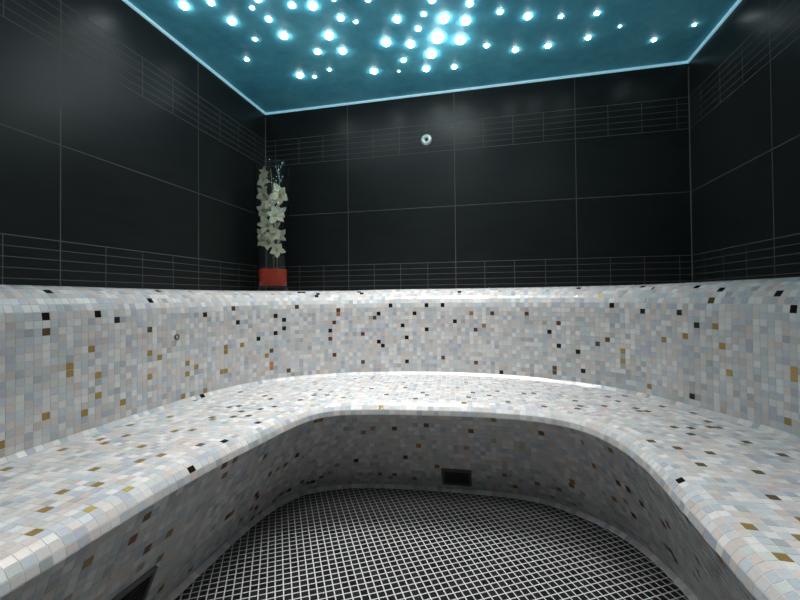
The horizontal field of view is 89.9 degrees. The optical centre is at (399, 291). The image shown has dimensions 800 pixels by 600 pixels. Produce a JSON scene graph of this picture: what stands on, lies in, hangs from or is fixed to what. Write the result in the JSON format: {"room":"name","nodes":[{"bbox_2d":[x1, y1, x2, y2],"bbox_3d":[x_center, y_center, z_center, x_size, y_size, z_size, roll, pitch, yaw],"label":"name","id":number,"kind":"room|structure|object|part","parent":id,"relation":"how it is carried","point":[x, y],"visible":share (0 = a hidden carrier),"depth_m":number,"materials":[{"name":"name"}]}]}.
{"room":"spa","nodes":[
{"label":"spa","id":0,"kind":"room"},
{"bbox_2d":[0,0,265,290],"bbox_3d":[-1.122,-0.118,1.145,0.100,1.907,2.533,-1,-1,13],"label":"wall","id":1,"kind":"structure","parent":0,"point":[126,162],"depth_m":1.43,"materials":[{"name":"tile"}]},
{"bbox_2d":[122,0,265,114],"bbox_3d":[-1.078,-1.067,1.146,0.009,0.009,2.533,-1,-1,13],"label":"trim","id":2,"kind":"structure","parent":1,"relation":"attached to","point":[127,2],"depth_m":1.75,"materials":[{"name":"white"}]},
{"bbox_2d":[175,488,688,599],"bbox_3d":[0.018,0.872,0.875,2.418,0.100,2.733,-1,-1,13],"label":"floor","id":3,"kind":"structure","parent":0,"point":[350,543],"depth_m":1.26,"materials":[{"name":"black tile"}]},
{"bbox_2d":[0,277,799,599],"bbox_3d":[0.013,0.391,0.883,2.214,0.857,2.526,-1,-1,13],"label":"bench","id":4,"kind":"object","parent":3,"relation":"on","point":[664,418],"visible":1,"depth_m":1.29,"materials":[{"name":"tile"}]},
{"bbox_2d":[112,565,157,599],"bbox_3d":[-0.629,0.715,0.844,0.069,0.140,0.220,-1,-1,14],"label":"grille","id":5,"kind":"object","parent":4,"relation":"attached to","point":[139,589],"visible":1,"depth_m":0.91,"materials":[{"name":"grey metal"}]},
{"bbox_2d":[253,162,290,289],"bbox_3d":[-0.669,-0.337,2.105,0.188,0.669,0.188,-1,-1,13],"label":"glass vase","id":6,"kind":"object","parent":4,"relation":"on","point":[267,277],"visible":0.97,"depth_m":2.05,"materials":[{"name":"red"}]},
{"bbox_2d":[256,167,287,268],"bbox_3d":[-0.667,-0.375,2.097,0.159,0.547,0.135,-1,-1,13],"label":"orchid spray","id":7,"kind":"object","parent":6,"relation":"on","point":[278,195],"visible":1,"depth_m":2.07,"materials":[{"name":"white plant"}]},
{"bbox_3d":[-0.668,-0.375,2.107,0.024,0.545,0.018,-1,-1,37],"label":"stem","id":8,"kind":"part","parent":7,"relation":"part of","materials":[{"name":"plant"}]},
{"bbox_2d":[275,162,282,261],"bbox_3d":[-0.636,-0.402,2.123,0.040,0.569,0.038,-1,-1,13],"label":"twig","id":9,"kind":"object","parent":6,"relation":"in","point":[281,162],"visible":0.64,"depth_m":2.12,"materials":[{"name":"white plant"}]},
{"bbox_3d":[-0.012,0.623,0.658,1.386,0.367,2.082,-1,-1,13],"label":"panel","id":10,"kind":"part","parent":4,"relation":"part of","materials":[{"name":"tile"}]},
{"bbox_3d":[0.011,0.422,0.870,2.214,0.040,2.501,-1,-1,13],"label":"seat","id":11,"kind":"part","parent":4,"relation":"part of","materials":[{"name":"tile"}]},
{"bbox_3d":[0.011,0.182,0.886,2.214,0.438,2.526,-1,-1,13],"label":"backrest","id":12,"kind":"part","parent":4,"relation":"part of","materials":[{"name":"tile"}]},
{"bbox_3d":[-0.010,0.811,0.655,1.386,0.011,2.082,-1,-1,13],"label":"foot trim","id":13,"kind":"part","parent":4,"relation":"part of","materials":[{"name":"tile"}]},
{"bbox_2d":[441,468,471,486],"bbox_3d":[0.229,0.750,1.615,0.118,0.088,0.062,-1,-1,10],"label":"vent grille","id":14,"kind":"object","parent":4,"relation":"attached to","point":[458,477],"visible":1,"depth_m":1.61,"materials":[{"name":"grey metal"}]},
{"bbox_2d":[128,0,736,112],"bbox_3d":[-0.001,-1.135,0.902,2.418,0.100,2.733,-1,-1,13],"label":"ceiling","id":15,"kind":"structure","parent":0,"point":[269,79],"depth_m":1.71,"materials":[{"name":"teal paint"}]},
{"bbox_2d":[180,3,188,9],"bbox_3d":[-0.808,-1.064,1.498,0.030,0.011,0.030,-1,-1,13],"label":"recessed light","id":16,"kind":"object","parent":15,"relation":"in","point":[184,6],"visible":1,"depth_m":1.49,"materials":[{"name":"white"}]},
{"bbox_2d":[228,19,235,24],"bbox_3d":[-0.665,-1.064,1.585,0.029,0.011,0.029,-1,-1,13],"label":"recessed light","id":17,"kind":"object","parent":15,"relation":"in","point":[231,21],"visible":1,"depth_m":1.58,"materials":[{"name":"white"}]},
{"bbox_2d":[280,33,287,38],"bbox_3d":[-0.486,-1.064,1.674,0.031,0.012,0.031,-1,-1,13],"label":"recessed light","id":18,"kind":"object","parent":15,"relation":"in","point":[282,35],"visible":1,"depth_m":1.67,"materials":[{"name":"white"}]},
{"bbox_2d":[309,3,316,9],"bbox_3d":[-0.327,-1.068,1.505,0.031,0.011,0.031,-1,-1,13],"label":"recessed light","id":19,"kind":"object","parent":15,"relation":"in","point":[313,6],"visible":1,"depth_m":1.50,"materials":[{"name":"white"}]},
{"bbox_2d":[325,33,332,39],"bbox_3d":[-0.297,-1.065,1.678,0.034,0.013,0.034,-1,-1,13],"label":"recessed light","id":20,"kind":"object","parent":15,"relation":"in","point":[329,36],"visible":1,"depth_m":1.67,"materials":[{"name":"white"}]},
{"bbox_2d":[382,40,389,45],"bbox_3d":[-0.060,-1.067,1.726,0.035,0.013,0.035,-1,-1,13],"label":"recessed light","id":21,"kind":"object","parent":15,"relation":"in","point":[384,42],"visible":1,"depth_m":1.72,"materials":[{"name":"white"}]},
{"bbox_2d":[407,42,413,47],"bbox_3d":[0.046,-1.068,1.739,0.032,0.012,0.032,-1,-1,13],"label":"recessed light","id":22,"kind":"object","parent":15,"relation":"in","point":[409,44],"visible":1,"depth_m":1.73,"materials":[{"name":"white"}]},
{"bbox_2d":[427,51,435,57],"bbox_3d":[0.141,-1.067,1.811,0.040,0.015,0.040,-1,-1,13],"label":"recessed light","id":23,"kind":"object","parent":15,"relation":"in","point":[431,54],"visible":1,"depth_m":1.80,"materials":[{"name":"white"}]},
{"bbox_2d":[432,34,442,42],"bbox_3d":[0.159,-1.067,1.696,0.050,0.019,0.050,-1,-1,13],"label":"recessed light","id":24,"kind":"object","parent":15,"relation":"in","point":[436,38],"visible":1,"depth_m":1.68,"materials":[{"name":"white"}]},
{"bbox_2d":[439,15,448,22],"bbox_3d":[0.173,-1.071,1.581,0.038,0.014,0.038,-1,-1,13],"label":"recessed light","id":25,"kind":"object","parent":15,"relation":"in","point":[443,19],"visible":1,"depth_m":1.57,"materials":[{"name":"white"}]},
{"bbox_2d":[456,37,464,44],"bbox_3d":[0.258,-1.069,1.713,0.041,0.015,0.041,-1,-1,13],"label":"recessed light","id":26,"kind":"object","parent":15,"relation":"in","point":[460,40],"visible":1,"depth_m":1.70,"materials":[{"name":"white"}]},
{"bbox_2d":[461,18,469,24],"bbox_3d":[0.261,-1.072,1.595,0.035,0.013,0.035,-1,-1,13],"label":"recessed light","id":27,"kind":"object","parent":15,"relation":"in","point":[464,21],"visible":1,"depth_m":1.59,"materials":[{"name":"white"}]},
{"bbox_2d":[524,14,530,19],"bbox_3d":[0.502,-1.076,1.573,0.026,0.010,0.026,-1,-1,13],"label":"recessed light","id":28,"kind":"object","parent":15,"relation":"in","point":[528,16],"visible":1,"depth_m":1.57,"materials":[{"name":"white"}]},
{"bbox_2d":[265,64,691,290],"bbox_3d":[0.300,-0.117,2.172,2.418,1.907,0.100,-1,-1,13],"label":"wall","id":29,"kind":"structure","parent":0,"point":[584,180],"depth_m":2.08,"materials":[{"name":"tile"}]},
{"bbox_2d":[265,117,266,290],"bbox_3d":[-0.795,-0.511,2.373,0.003,1.048,0.003,-1,-1,13],"label":"trim","id":30,"kind":"structure","parent":29,"relation":"attached to","point":[265,117],"depth_m":2.38,"materials":[{"name":"grey tile"}]},
{"bbox_2d":[421,134,431,144],"bbox_3d":[0.142,-0.819,2.159,0.060,0.060,0.010,-1,-1,13],"label":"nozzle","id":31,"kind":"object","parent":29,"relation":"attached to","point":[426,139],"depth_m":2.16,"materials":[{"name":"silver metal"}]},
{"bbox_2d":[266,61,686,114],"bbox_3d":[0.279,-1.067,2.131,2.200,0.009,0.009,-1,-1,13],"label":"trim","id":32,"kind":"structure","parent":29,"relation":"attached to","point":[681,62],"depth_m":2.09,"materials":[{"name":"white"}]},
{"bbox_2d":[688,0,799,281],"bbox_3d":[1.138,-0.146,0.631,0.100,1.907,2.533,-1,-1,13],"label":"wall","id":33,"kind":"structure","parent":0,"point":[744,81],"depth_m":1.46,"materials":[{"name":"tile"}]},
{"bbox_2d":[688,66,692,281],"bbox_3d":[1.365,-0.538,1.881,0.003,1.048,0.003,-1,-1,13],"label":"trim","id":34,"kind":"structure","parent":33,"relation":"attached to","point":[688,66],"depth_m":1.88,"materials":[{"name":"grey tile"}]},
{"bbox_2d":[686,0,741,63],"bbox_3d":[1.076,-1.094,0.656,0.009,0.009,2.533,-1,-1,13],"label":"trim","id":35,"kind":"structure","parent":33,"relation":"attached to","point":[735,5],"depth_m":1.65,"materials":[{"name":"white"}]}
]}

